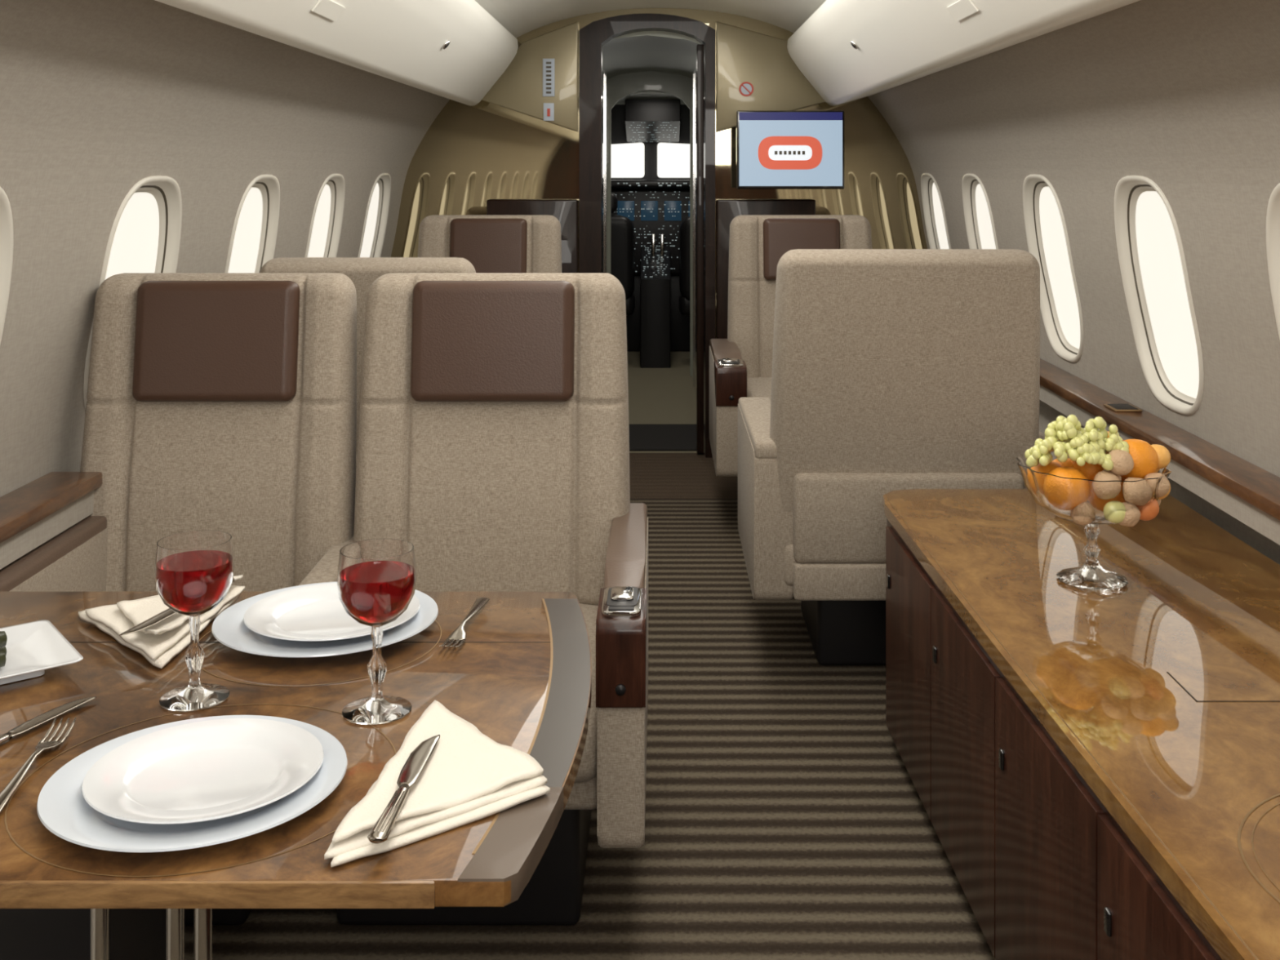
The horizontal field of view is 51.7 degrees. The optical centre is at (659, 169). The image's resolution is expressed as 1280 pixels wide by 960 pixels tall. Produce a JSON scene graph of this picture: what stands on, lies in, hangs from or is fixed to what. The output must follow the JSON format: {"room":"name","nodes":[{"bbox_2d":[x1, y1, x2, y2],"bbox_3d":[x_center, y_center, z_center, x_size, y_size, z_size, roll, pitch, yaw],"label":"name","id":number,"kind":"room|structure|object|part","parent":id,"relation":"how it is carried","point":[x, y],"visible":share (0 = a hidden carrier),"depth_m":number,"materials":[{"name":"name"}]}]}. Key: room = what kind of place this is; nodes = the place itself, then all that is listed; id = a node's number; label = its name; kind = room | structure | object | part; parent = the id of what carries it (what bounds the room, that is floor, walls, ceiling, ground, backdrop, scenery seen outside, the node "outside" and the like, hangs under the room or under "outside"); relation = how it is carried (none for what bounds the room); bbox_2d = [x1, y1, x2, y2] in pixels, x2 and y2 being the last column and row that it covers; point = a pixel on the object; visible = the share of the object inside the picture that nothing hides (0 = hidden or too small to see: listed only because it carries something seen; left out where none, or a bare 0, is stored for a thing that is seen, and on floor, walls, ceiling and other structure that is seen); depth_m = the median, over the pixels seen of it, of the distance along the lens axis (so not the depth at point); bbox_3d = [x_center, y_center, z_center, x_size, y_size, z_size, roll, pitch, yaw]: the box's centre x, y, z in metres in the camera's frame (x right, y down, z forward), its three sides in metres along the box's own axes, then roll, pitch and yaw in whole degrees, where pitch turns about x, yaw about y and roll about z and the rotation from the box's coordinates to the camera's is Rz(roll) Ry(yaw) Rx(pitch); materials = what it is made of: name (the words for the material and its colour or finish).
{"room":"aircraft cabin","nodes":[
{"label":"aircraft cabin","id":0,"kind":"room"},
{"bbox_2d":[0,0,449,497],"bbox_3d":[-0.969,0.342,2.250,0.623,1.927,7.500,0,0,0],"label":"wall","id":1,"kind":"structure","parent":0,"point":[99,98],"depth_m":2.75,"materials":[{"name":"plastic"}]},
{"bbox_2d":[0,186,13,344],"bbox_3d":[-1.212,0.300,2.190,0.133,0.572,0.438,0,0,0],"label":"window","id":2,"kind":"structure","parent":1,"relation":"in","point":[6,215],"depth_m":2.38,"materials":[{"name":"beige"}]},
{"bbox_2d":[0,471,102,568],"bbox_3d":[-1.189,0.656,0.600,0.108,0.082,4.180,0,0,0],"label":"ledge","id":3,"kind":"object","parent":1,"relation":"attached to","point":[32,514],"visible":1,"depth_m":2.48,"materials":[{"name":"brown wood"}]},
{"bbox_2d":[83,175,182,409],"bbox_3d":[-1.212,0.300,3.030,0.133,0.572,0.438,0,0,0],"label":"window","id":4,"kind":"structure","parent":1,"relation":"in","point":[144,237],"depth_m":3.09,"materials":[{"name":"beige glass"}]},
{"bbox_2d":[224,174,279,272],"bbox_3d":[-1.212,0.300,3.860,0.133,0.572,0.438,0,0,0],"label":"window","id":5,"kind":"structure","parent":1,"relation":"in","point":[252,244],"depth_m":3.96,"materials":[{"name":"beige glass"}]},
{"bbox_2d":[304,173,345,257],"bbox_3d":[-1.212,0.300,4.690,0.133,0.572,0.438,0,0,0],"label":"window","id":6,"kind":"structure","parent":1,"relation":"in","point":[325,229],"depth_m":4.81,"materials":[{"name":"beige glass"}]},
{"bbox_2d":[155,0,518,106],"bbox_3d":[-0.784,-0.431,2.190,0.310,0.298,7.340,0,0,0],"label":"bin","id":7,"kind":"object","parent":1,"relation":"attached to","point":[454,50],"visible":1,"depth_m":3.72,"materials":[{"name":"white plastic"}]},
{"bbox_3d":[-0.747,-0.362,2.980,0.028,0.034,0.200,0,0,0],"label":"service panel","id":8,"kind":"part","parent":7,"relation":"part of","materials":[{"name":"white plastic"}]},
{"bbox_2d":[441,40,449,48],"bbox_3d":[-0.706,-0.412,4.350,0.028,0.032,0.036,0,0,0],"label":"light","id":9,"kind":"object","parent":7,"relation":"attached to","point":[446,42],"depth_m":4.34,"materials":[{"name":"plastic"}]},
{"bbox_2d":[357,173,391,257],"bbox_3d":[-1.212,0.300,5.520,0.133,0.572,0.438,0,0,0],"label":"window","id":10,"kind":"structure","parent":1,"relation":"in","point":[375,224],"depth_m":5.66,"materials":[{"name":"beige glass"}]},
{"bbox_2d":[184,351,995,959],"bbox_3d":[0.000,1.325,4.150,2.500,0.050,11.300,0,0,0],"label":"floor","id":11,"kind":"structure","parent":0,"point":[785,819],"depth_m":2.65,"materials":[{"name":"carpet"}]},
{"bbox_2d":[0,272,356,924],"bbox_3d":[-0.920,0.760,2.494,0.566,1.080,0.789,0,0,0],"label":"seat","id":12,"kind":"object","parent":11,"relation":"on","point":[220,402],"visible":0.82,"depth_m":2.71,"materials":[{"name":"beige fabric"}]},
{"bbox_3d":[-1.160,0.908,2.455,0.080,0.363,0.710,0,0,0],"label":"arm","id":13,"kind":"part","parent":12,"relation":"part of","materials":[{"name":"beige fabric"}]},
{"bbox_3d":[-0.920,0.560,2.777,0.566,0.680,0.224,0,0,0],"label":"backrest","id":14,"kind":"part","parent":12,"relation":"part of","materials":[{"name":"beige fabric"}]},
{"bbox_2d":[0,591,591,959],"bbox_3d":[-0.605,0.950,1.496,1.050,0.701,0.768,0,0,0],"label":"dining table","id":15,"kind":"object","parent":11,"relation":"on","point":[521,674],"visible":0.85,"depth_m":1.39,"materials":[{"name":"brown wood"}]},
{"bbox_2d":[0,717,75,813],"bbox_3d":[-0.628,0.593,1.308,0.040,0.012,0.217,0,0,0],"label":"fork","id":16,"kind":"object","parent":15,"relation":"on","point":[6,793],"depth_m":1.32,"materials":[{"name":"silver metal"}]},
{"bbox_2d":[0,619,83,684],"bbox_3d":[-0.805,0.574,1.575,0.180,0.051,0.180,0,0,-38],"label":"plate","id":17,"kind":"object","parent":15,"relation":"on","point":[27,650],"visible":1,"depth_m":1.60,"materials":[{"name":"white ceramic"}]},
{"bbox_2d":[0,696,96,744],"bbox_3d":[-0.683,0.595,1.397,0.021,0.009,0.207,0,0,22],"label":"table knife","id":18,"kind":"object","parent":15,"relation":"on","point":[52,713],"visible":1,"depth_m":1.43,"materials":[{"name":"silver metal"}]},
{"bbox_3d":[-0.702,0.595,1.344,0.018,0.009,0.095,0,0,22],"label":"handle","id":19,"kind":"part","parent":18,"relation":"part of","materials":[{"name":"beige"}]},
{"bbox_2d":[78,574,244,668],"bbox_3d":[-0.682,0.580,1.718,0.200,0.037,0.278,0,0,0],"label":"napkin","id":20,"kind":"object","parent":15,"relation":"on","point":[160,642],"visible":0.7,"depth_m":1.69,"materials":[{"name":"beige fabric"}]},
{"bbox_2d":[119,577,235,635],"bbox_3d":[-0.616,0.560,1.700,0.021,0.012,0.210,0,0,18],"label":"table knife","id":21,"kind":"object","parent":20,"relation":"on","point":[161,616],"visible":0.33,"depth_m":1.64,"materials":[{"name":"silver metal"}]},
{"bbox_3d":[-0.630,0.562,1.654,0.021,0.006,0.116,0,0,18],"label":"blade","id":22,"kind":"part","parent":21,"relation":"part of","materials":[{"name":"beige"}]},
{"bbox_2d":[36,715,347,852],"bbox_3d":[-0.444,0.587,1.268,0.280,0.024,0.280,0,0,0],"label":"plate","id":23,"kind":"object","parent":15,"relation":"on","point":[200,782],"visible":1,"depth_m":1.26,"materials":[{"name":"white ceramic"}]},
{"bbox_3d":[-0.438,0.584,1.274,0.220,0.018,0.220,0,0,0],"label":"plate","id":24,"kind":"part","parent":23,"relation":"part of","materials":[{"name":"white ceramic"}]},
{"bbox_2d":[154,530,234,711],"bbox_3d":[-0.527,0.509,1.495,0.086,0.180,0.086,0,0,0],"label":"wine glass","id":25,"kind":"object","parent":15,"relation":"on","point":[193,571],"visible":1,"depth_m":1.47,"materials":[{"name":"clear glass"}]},
{"bbox_3d":[-0.660,0.612,1.116,0.940,0.022,0.008,0,0,0],"label":"edge moulding","id":26,"kind":"part","parent":15,"relation":"part of","materials":[{"name":"brown wood"}]},
{"bbox_2d":[211,582,438,657],"bbox_3d":[-0.434,0.587,1.722,0.286,0.024,0.286,0,0,0],"label":"plate","id":27,"kind":"object","parent":15,"relation":"on","point":[311,620],"visible":0.74,"depth_m":1.70,"materials":[{"name":"white ceramic"}]},
{"bbox_3d":[-0.428,0.584,1.728,0.224,0.018,0.224,0,0,0],"label":"plate","id":28,"kind":"part","parent":27,"relation":"part of","materials":[{"name":"white ceramic"}]},
{"bbox_2d":[337,538,416,724],"bbox_3d":[-0.313,0.509,1.460,0.086,0.180,0.086,0,0,0],"label":"wine glass","id":29,"kind":"object","parent":15,"relation":"on","point":[376,578],"visible":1,"depth_m":1.44,"materials":[{"name":"clear glass"}]},
{"bbox_2d":[324,700,550,867],"bbox_3d":[-0.197,0.588,1.284,0.183,0.022,0.312,0,0,0],"label":"napkin","id":30,"kind":"object","parent":15,"relation":"on","point":[468,776],"visible":0.87,"depth_m":1.25,"materials":[{"name":"beige fabric"}]},
{"bbox_2d":[367,734,439,843],"bbox_3d":[-0.238,0.574,1.235,0.021,0.009,0.210,0,0,3],"label":"table knife","id":31,"kind":"object","parent":30,"relation":"on","point":[419,757],"visible":1,"depth_m":1.23,"materials":[{"name":"silver metal"}]},
{"bbox_3d":[-0.240,0.574,1.178,0.018,0.009,0.097,0,0,4],"label":"handle","id":32,"kind":"part","parent":31,"relation":"part of","materials":[{"name":"beige"}]},
{"bbox_3d":[-0.236,0.574,1.282,0.021,0.004,0.116,0,0,4],"label":"blade","id":33,"kind":"part","parent":31,"relation":"part of","materials":[{"name":"beige"}]},
{"bbox_2d":[439,596,489,647],"bbox_3d":[-0.254,0.593,1.733,0.037,0.012,0.212,0,0,0],"label":"fork","id":34,"kind":"object","parent":15,"relation":"on","point":[460,633],"depth_m":1.70,"materials":[{"name":"silver metal"}]},
{"bbox_2d":[259,257,475,473],"bbox_3d":[-0.765,0.767,3.847,0.710,1.065,0.787,0,0,0],"label":"seat","id":35,"kind":"object","parent":11,"relation":"on","point":[362,272],"visible":0.18,"depth_m":3.47,"materials":[{"name":"beige fabric"}]},
{"bbox_2d":[298,272,648,924],"bbox_3d":[-0.347,0.760,2.489,0.649,1.080,0.799,0,0,0],"label":"seat","id":36,"kind":"object","parent":11,"relation":"on","point":[493,442],"visible":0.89,"depth_m":2.70,"materials":[{"name":"beige fabric"}]},
{"bbox_3d":[-0.347,0.560,2.777,0.572,0.680,0.224,0,0,0],"label":"backrest","id":37,"kind":"part","parent":36,"relation":"part of","materials":[{"name":"beige fabric"}]},
{"bbox_3d":[-0.347,0.995,2.485,0.512,0.110,0.670,0,0,0],"label":"seat","id":38,"kind":"part","parent":36,"relation":"part of","materials":[{"name":"beige fabric"}]},
{"bbox_2d":[574,603,598,782],"bbox_3d":[-0.347,0.940,2.430,0.512,0.120,0.620,0,0,0],"label":"cushion","id":39,"kind":"object","parent":36,"relation":"on","point":[587,771],"depth_m":2.14,"materials":[{"name":"beige fabric"}]},
{"bbox_3d":[-0.062,0.786,2.179,0.079,0.138,0.171,0,0,0],"label":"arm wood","id":40,"kind":"part","parent":36,"relation":"part of","materials":[{"name":"brown wood"}]},
{"bbox_3d":[-0.062,0.911,2.455,0.075,0.358,0.710,0,0,0],"label":"arm","id":41,"kind":"part","parent":36,"relation":"part of","materials":[{"name":"beige fabric"}]},
{"bbox_2d":[417,214,561,272],"bbox_3d":[-0.690,0.743,5.052,0.704,1.115,0.803,0,0,0],"label":"seat","id":42,"kind":"object","parent":11,"relation":"on","point":[491,243],"visible":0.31,"depth_m":5.29,"materials":[{"name":"beige fabric"}]},
{"bbox_2d":[611,192,635,315],"bbox_3d":[-0.400,0.725,8.822,0.460,1.150,0.296,0,0,0],"label":"seat","id":43,"kind":"object","parent":11,"relation":"on","point":[622,228],"visible":0.25,"depth_m":8.69,"materials":[{"name":"black leather"}]},
{"bbox_3d":[-0.400,0.590,8.745,0.460,0.580,0.143,0,0,0],"label":"backrest","id":44,"kind":"part","parent":43,"relation":"part of","materials":[{"name":"black leather"}]},
{"bbox_2d":[625,293,635,315],"bbox_3d":[-0.400,0.900,8.845,0.460,0.140,0.250,0,0,0],"label":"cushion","id":45,"kind":"object","parent":43,"relation":"on","point":[629,298],"depth_m":8.73,"materials":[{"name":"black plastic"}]},
{"bbox_2d":[611,179,689,351],"bbox_3d":[-0.025,0.688,9.399,1.690,1.225,0.402,0,0,0],"label":"panel","id":46,"kind":"object","parent":11,"relation":"on","point":[657,207],"visible":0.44,"depth_m":9.30,"materials":[{"name":"black plastic"}]},
{"bbox_3d":[-0.025,0.440,9.450,1.650,0.620,0.300,0,0,0],"label":"panel","id":47,"kind":"part","parent":46,"relation":"part of","materials":[{"name":"black plastic"}]},
{"bbox_2d":[640,234,671,368],"bbox_3d":[-0.030,0.870,8.922,0.200,0.860,0.545,0,0,0],"label":"pedestal","id":48,"kind":"object","parent":11,"relation":"on","point":[655,276],"visible":1,"depth_m":8.65,"materials":[{"name":"black plastic"}]},
{"bbox_3d":[-0.045,0.530,9.015,0.030,0.180,0.030,0,0,0],"label":"throttle lever","id":49,"kind":"part","parent":48,"relation":"part of","materials":[{"name":"silver metal"}]},
{"bbox_3d":[0.015,0.530,9.015,0.030,0.180,0.030,0,0,0],"label":"throttle lever","id":50,"kind":"part","parent":48,"relation":"part of","materials":[{"name":"silver metal"}]},
{"bbox_2d":[628,424,697,451],"bbox_3d":[-0.055,1.296,6.397,0.490,0.008,0.605,0,0,0],"label":"mat","id":51,"kind":"object","parent":11,"relation":"on","point":[642,437],"visible":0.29,"depth_m":6.36,"materials":[{"name":"black"}]},
{"bbox_2d":[679,216,689,315],"bbox_3d":[0.360,0.725,8.822,0.460,1.150,0.296,0,0,0],"label":"seat","id":52,"kind":"object","parent":11,"relation":"on","point":[684,299],"visible":0.1,"depth_m":8.70,"materials":[{"name":"black leather"}]},
{"bbox_2d":[679,293,689,315],"bbox_3d":[0.360,0.900,8.845,0.460,0.140,0.250,0,0,0],"label":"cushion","id":53,"kind":"object","parent":52,"relation":"on","point":[684,299],"depth_m":8.72,"materials":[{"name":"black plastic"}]},
{"bbox_2d":[709,214,871,476],"bbox_3d":[0.560,0.743,5.052,0.724,1.115,0.803,0,0,0],"label":"seat","id":54,"kind":"object","parent":11,"relation":"on","point":[740,364],"visible":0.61,"depth_m":5.28,"materials":[{"name":"beige fabric"}]},
{"bbox_3d":[0.253,0.901,5.015,0.105,0.378,0.710,0,0,0],"label":"arm","id":55,"kind":"part","parent":54,"relation":"part of","materials":[{"name":"beige fabric"}]},
{"bbox_3d":[0.253,0.766,4.739,0.109,0.138,0.171,0,0,0],"label":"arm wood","id":56,"kind":"part","parent":54,"relation":"part of","materials":[{"name":"brown wood"}]},
{"bbox_2d":[746,377,771,399],"bbox_3d":[0.570,0.912,4.990,0.540,0.175,0.620,0,0,0],"label":"cushion","id":57,"kind":"object","parent":54,"relation":"on","point":[757,387],"depth_m":5.00,"materials":[{"name":"beige fabric"}]},
{"bbox_3d":[0.570,0.542,5.339,0.600,0.715,0.229,0,0,0],"label":"backrest","id":58,"kind":"part","parent":54,"relation":"part of","materials":[{"name":"beige fabric"}]},
{"bbox_2d":[737,248,1044,665],"bbox_3d":[0.622,0.750,3.634,0.770,1.100,0.791,0,0,0],"label":"seat","id":59,"kind":"object","parent":11,"relation":"on","point":[893,369],"visible":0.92,"depth_m":3.29,"materials":[{"name":"beige fabric"}]},
{"bbox_3d":[0.287,0.901,3.675,0.100,0.378,0.710,0,0,0],"label":"arm","id":60,"kind":"part","parent":59,"relation":"part of","materials":[{"name":"beige fabric"}]},
{"bbox_3d":[0.622,0.995,3.645,0.625,0.110,0.670,0,0,0],"label":"seat","id":61,"kind":"part","parent":59,"relation":"part of","materials":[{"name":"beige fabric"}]},
{"bbox_3d":[0.622,0.550,3.352,0.685,0.700,0.227,0,0,0],"label":"backrest","id":62,"kind":"part","parent":59,"relation":"part of","materials":[{"name":"beige fabric"}]},
{"bbox_2d":[882,488,1279,959],"bbox_3d":[0.844,1.027,0.960,0.683,0.547,4.320,0,0,0],"label":"sideboard cabinet","id":63,"kind":"object","parent":11,"relation":"on","point":[1096,773],"visible":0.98,"depth_m":2.02,"materials":[{"name":"brown wood"}]},
{"bbox_3d":[0.519,1.022,2.740,0.015,0.446,0.434,0,0,-1],"label":"door panel","id":64,"kind":"part","parent":63,"relation":"part of","materials":[{"name":"brown wood"}]},
{"bbox_3d":[0.530,1.022,2.300,0.015,0.446,0.434,0,0,-1],"label":"door panel","id":65,"kind":"part","parent":63,"relation":"part of","materials":[{"name":"brown wood"}]},
{"bbox_3d":[0.542,1.022,1.860,0.015,0.446,0.435,0,0,-2],"label":"door panel","id":66,"kind":"part","parent":63,"relation":"part of","materials":[{"name":"brown wood"}]},
{"bbox_2d":[1016,414,1171,590],"bbox_3d":[0.792,0.597,2.420,0.273,0.311,0.267,0,0,26],"label":"fruit bowl","id":67,"kind":"object","parent":63,"relation":"on","point":[1089,476],"visible":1,"depth_m":2.36,"materials":[{"name":"clear glass"}]},
{"bbox_3d":[0.557,1.022,1.420,0.015,0.446,0.435,0,0,-2],"label":"door panel","id":68,"kind":"part","parent":63,"relation":"part of","materials":[{"name":"brown wood"}]},
{"bbox_2d":[602,71,607,273],"bbox_3d":[-0.345,0.300,7.180,0.030,2.000,2.240,0,0,0],"label":"wall","id":69,"kind":"structure","parent":0,"point":[603,74],"depth_m":7.73,"materials":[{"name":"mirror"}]},
{"bbox_2d":[604,74,606,273],"bbox_3d":[-0.327,0.350,7.915,0.009,1.900,0.030,0,0,0],"label":"trim","id":70,"kind":"structure","parent":69,"relation":"attached to","point":[605,74],"depth_m":7.90,"materials":[{"name":"silver metal"}]},
{"bbox_2d":[607,71,692,376],"bbox_3d":[0.000,0.282,8.330,2.520,2.035,0.060,0,0,0],"label":"wall","id":71,"kind":"structure","parent":0,"point":[620,86],"depth_m":8.30,"materials":[{"name":"grey"}]},
{"bbox_2d":[475,0,826,38],"bbox_3d":[0.000,-0.685,2.250,1.314,0.179,7.500,0,0,0],"label":"ceiling","id":72,"kind":"structure","parent":0,"point":[518,17],"depth_m":5.65,"materials":[{"name":"white plastic"}]},
{"bbox_2d":[611,104,689,179],"bbox_3d":[0.000,0.400,9.775,1.860,1.800,0.050,0,0,0],"label":"wall","id":73,"kind":"structure","parent":0,"point":[618,122],"depth_m":9.75,"materials":[{"name":"black plastic"}]},
{"bbox_2d":[611,142,644,177],"bbox_3d":[-0.305,-0.069,9.723,0.380,0.258,0.045,0,0,0],"label":"window","id":74,"kind":"structure","parent":73,"relation":"in","point":[627,159],"depth_m":9.70,"materials":[{"name":"white glass"}]},
{"bbox_2d":[657,142,689,177],"bbox_3d":[0.198,-0.069,9.723,0.436,0.258,0.045,0,0,0],"label":"window","id":75,"kind":"structure","parent":73,"relation":"in","point":[673,158],"depth_m":9.70,"materials":[{"name":"white glass"}]},
{"bbox_2d":[615,90,685,104],"bbox_3d":[0.000,-0.510,9.080,1.800,0.060,1.440,0,0,0],"label":"ceiling","id":76,"kind":"structure","parent":0,"point":[647,95],"depth_m":8.70,"materials":[{"name":"grey"}]},
{"bbox_2d":[624,99,680,142],"bbox_3d":[-0.050,-0.340,9.275,0.380,0.280,0.550,0,0,0],"label":"panel","id":77,"kind":"object","parent":76,"relation":"attached to","point":[646,120],"visible":1,"depth_m":9.00,"materials":[{"name":"black plastic"}]},
{"bbox_2d":[602,31,704,79],"bbox_3d":[-0.050,-0.645,7.195,0.700,0.210,2.210,0,0,0],"label":"ceiling","id":78,"kind":"structure","parent":0,"point":[663,51],"depth_m":6.91,"materials":[{"name":"grey plastic"}]},
{"bbox_2d":[391,8,927,338],"bbox_3d":[0.000,0.282,6.025,2.520,2.035,0.050,0,0,0],"label":"wall","id":79,"kind":"structure","parent":0,"point":[468,157],"depth_m":6.00,"materials":[{"name":"beige paint"}]},
{"bbox_2d":[482,21,578,132],"bbox_3d":[-0.595,-0.420,5.977,0.450,0.500,0.044,0,0,0],"label":"trim","id":80,"kind":"structure","parent":79,"relation":"attached to","point":[519,88],"depth_m":5.95,"materials":[{"name":"beige plastic"}]},
{"bbox_2d":[486,199,578,272],"bbox_3d":[-0.575,0.718,5.965,0.410,1.165,0.069,0,0,0],"label":"cabinet","id":81,"kind":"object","parent":79,"relation":"attached to","point":[566,211],"depth_m":5.93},
{"bbox_2d":[542,58,554,96],"bbox_3d":[-0.501,-0.415,5.950,0.053,0.170,0.010,0,0,0],"label":"placard","id":82,"kind":"object","parent":79,"relation":"attached to","point":[548,64],"visible":1,"depth_m":5.95,"materials":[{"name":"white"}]},
{"bbox_2d":[543,102,554,120],"bbox_3d":[-0.501,-0.260,5.950,0.047,0.080,0.010,0,0,0],"label":"placard","id":83,"kind":"object","parent":79,"relation":"attached to","point":[548,108],"visible":1,"depth_m":5.95,"materials":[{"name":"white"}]},
{"bbox_2d":[546,108,550,116],"bbox_3d":[-0.501,-0.258,5.947,0.013,0.035,0.004,0,0,0],"label":"print","id":84,"kind":"object","parent":83,"relation":"attached to","point":[548,109],"depth_m":5.94,"materials":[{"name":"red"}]},
{"bbox_2d":[578,13,715,457],"bbox_3d":[-0.058,0.297,6.022,0.615,2.005,0.135,0,0,0],"label":"frame","id":85,"kind":"object","parent":79,"relation":"attached to","point":[592,37],"visible":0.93,"depth_m":5.95,"materials":[{"name":"brown wood"}]},
{"bbox_2d":[738,81,753,96],"bbox_3d":[0.389,-0.363,5.949,0.066,0.066,0.005,0,0,0],"label":"no smoking sign","id":86,"kind":"object","parent":79,"relation":"attached to","point":[746,88],"visible":1,"depth_m":5.95,"materials":[{"name":"red"}]},
{"bbox_3d":[0.389,-0.363,5.950,0.052,0.052,0.003,-45,0,0],"label":"plate","id":87,"kind":"part","parent":86,"relation":"part of","materials":[{"name":"white"}]},
{"bbox_2d":[715,199,815,338],"bbox_3d":[0.477,0.718,5.965,0.445,1.165,0.069,0,0,0],"label":"partition","id":88,"kind":"structure","parent":79,"relation":"attached to","point":[726,210],"depth_m":5.93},
{"bbox_2d":[715,21,825,132],"bbox_3d":[0.527,-0.420,5.977,0.545,0.500,0.044,0,0,0],"label":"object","id":89,"kind":"structure","parent":79,"relation":"attached to","point":[764,61],"depth_m":5.95,"materials":[{"name":"beige plastic"}]},
{"bbox_2d":[736,111,844,189],"bbox_3d":[0.570,-0.086,5.872,0.470,0.342,0.256,0,0,0],"label":"television","id":90,"kind":"object","parent":79,"relation":"attached to","point":[775,149],"visible":1,"depth_m":5.75,"materials":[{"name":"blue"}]},
{"bbox_2d":[692,46,704,448],"bbox_3d":[0.220,0.300,7.195,0.030,2.000,2.210,0,0,0],"label":"wall","id":91,"kind":"structure","parent":0,"point":[695,74],"depth_m":7.71,"materials":[{"name":"grey mirror"}]},
{"bbox_2d":[693,73,693,386],"bbox_3d":[0.202,0.350,7.915,0.008,1.900,0.030,0,0,0],"label":"trim","id":92,"kind":"structure","parent":91,"relation":"attached to","point":[693,73],"depth_m":7.90,"materials":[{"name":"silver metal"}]},
{"bbox_2d":[696,44,703,453],"bbox_3d":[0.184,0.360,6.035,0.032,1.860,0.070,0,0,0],"label":"door leaf","id":93,"kind":"structure","parent":91,"relation":"in","point":[700,47],"depth_m":6.00,"materials":[{"name":"brown wood"}]},
{"bbox_2d":[867,0,1279,564],"bbox_3d":[0.969,0.342,2.250,0.623,1.927,7.500,0,0,0],"label":"wall","id":94,"kind":"structure","parent":0,"point":[1183,96],"depth_m":2.97,"materials":[{"name":"plastic"}]},
{"bbox_2d":[920,173,951,248],"bbox_3d":[1.212,0.300,5.700,0.133,0.572,0.438,0,0,0],"label":"window","id":95,"kind":"structure","parent":94,"relation":"in","point":[935,219],"depth_m":5.84,"materials":[{"name":"beige"}]},
{"bbox_2d":[786,0,1140,106],"bbox_3d":[0.752,-0.432,2.190,0.375,0.299,7.340,0,0,0],"label":"bin","id":96,"kind":"object","parent":94,"relation":"attached to","point":[848,51],"visible":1,"depth_m":3.69,"materials":[{"name":"white plastic"}]},
{"bbox_2d":[850,40,858,48],"bbox_3d":[0.641,-0.412,4.350,0.028,0.032,0.036,0,0,0],"label":"light","id":97,"kind":"object","parent":96,"relation":"attached to","point":[853,42],"depth_m":4.34,"materials":[{"name":"silver metal"}]},
{"bbox_3d":[0.682,-0.362,2.980,0.028,0.034,0.200,0,0,0],"label":"service panel","id":98,"kind":"part","parent":96,"relation":"part of","materials":[{"name":"white plastic"}]},
{"bbox_2d":[961,173,998,248],"bbox_3d":[1.212,0.300,4.900,0.133,0.572,0.438,0,0,0],"label":"window","id":99,"kind":"structure","parent":94,"relation":"in","point":[979,220],"depth_m":5.03,"materials":[{"name":"beige glass"}]},
{"bbox_2d":[1022,173,1084,363],"bbox_3d":[1.212,0.300,4.050,0.133,0.572,0.438,0,0,0],"label":"window","id":100,"kind":"structure","parent":94,"relation":"in","point":[1046,233],"depth_m":4.14,"materials":[{"name":"beige glass"}]},
{"bbox_2d":[1114,175,1204,415],"bbox_3d":[1.212,0.300,3.200,0.133,0.572,0.438,0,0,0],"label":"window","id":101,"kind":"structure","parent":94,"relation":"in","point":[1152,259],"depth_m":3.27,"materials":[{"name":"beige glass"}]},
{"bbox_2d":[1039,358,1279,545],"bbox_3d":[1.189,0.653,2.215,0.108,0.088,7.410,0,0,0],"label":"ledge","id":102,"kind":"object","parent":94,"relation":"attached to","point":[1247,492],"visible":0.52,"depth_m":2.90,"materials":[{"name":"brown wood"}]},
{"bbox_2d":[1266,182,1279,338],"bbox_3d":[1.212,0.300,2.350,0.133,0.572,0.438,0,0,0],"label":"window","id":103,"kind":"structure","parent":94,"relation":"in","point":[1273,218],"depth_m":2.54,"materials":[{"name":"beige"}]}
]}

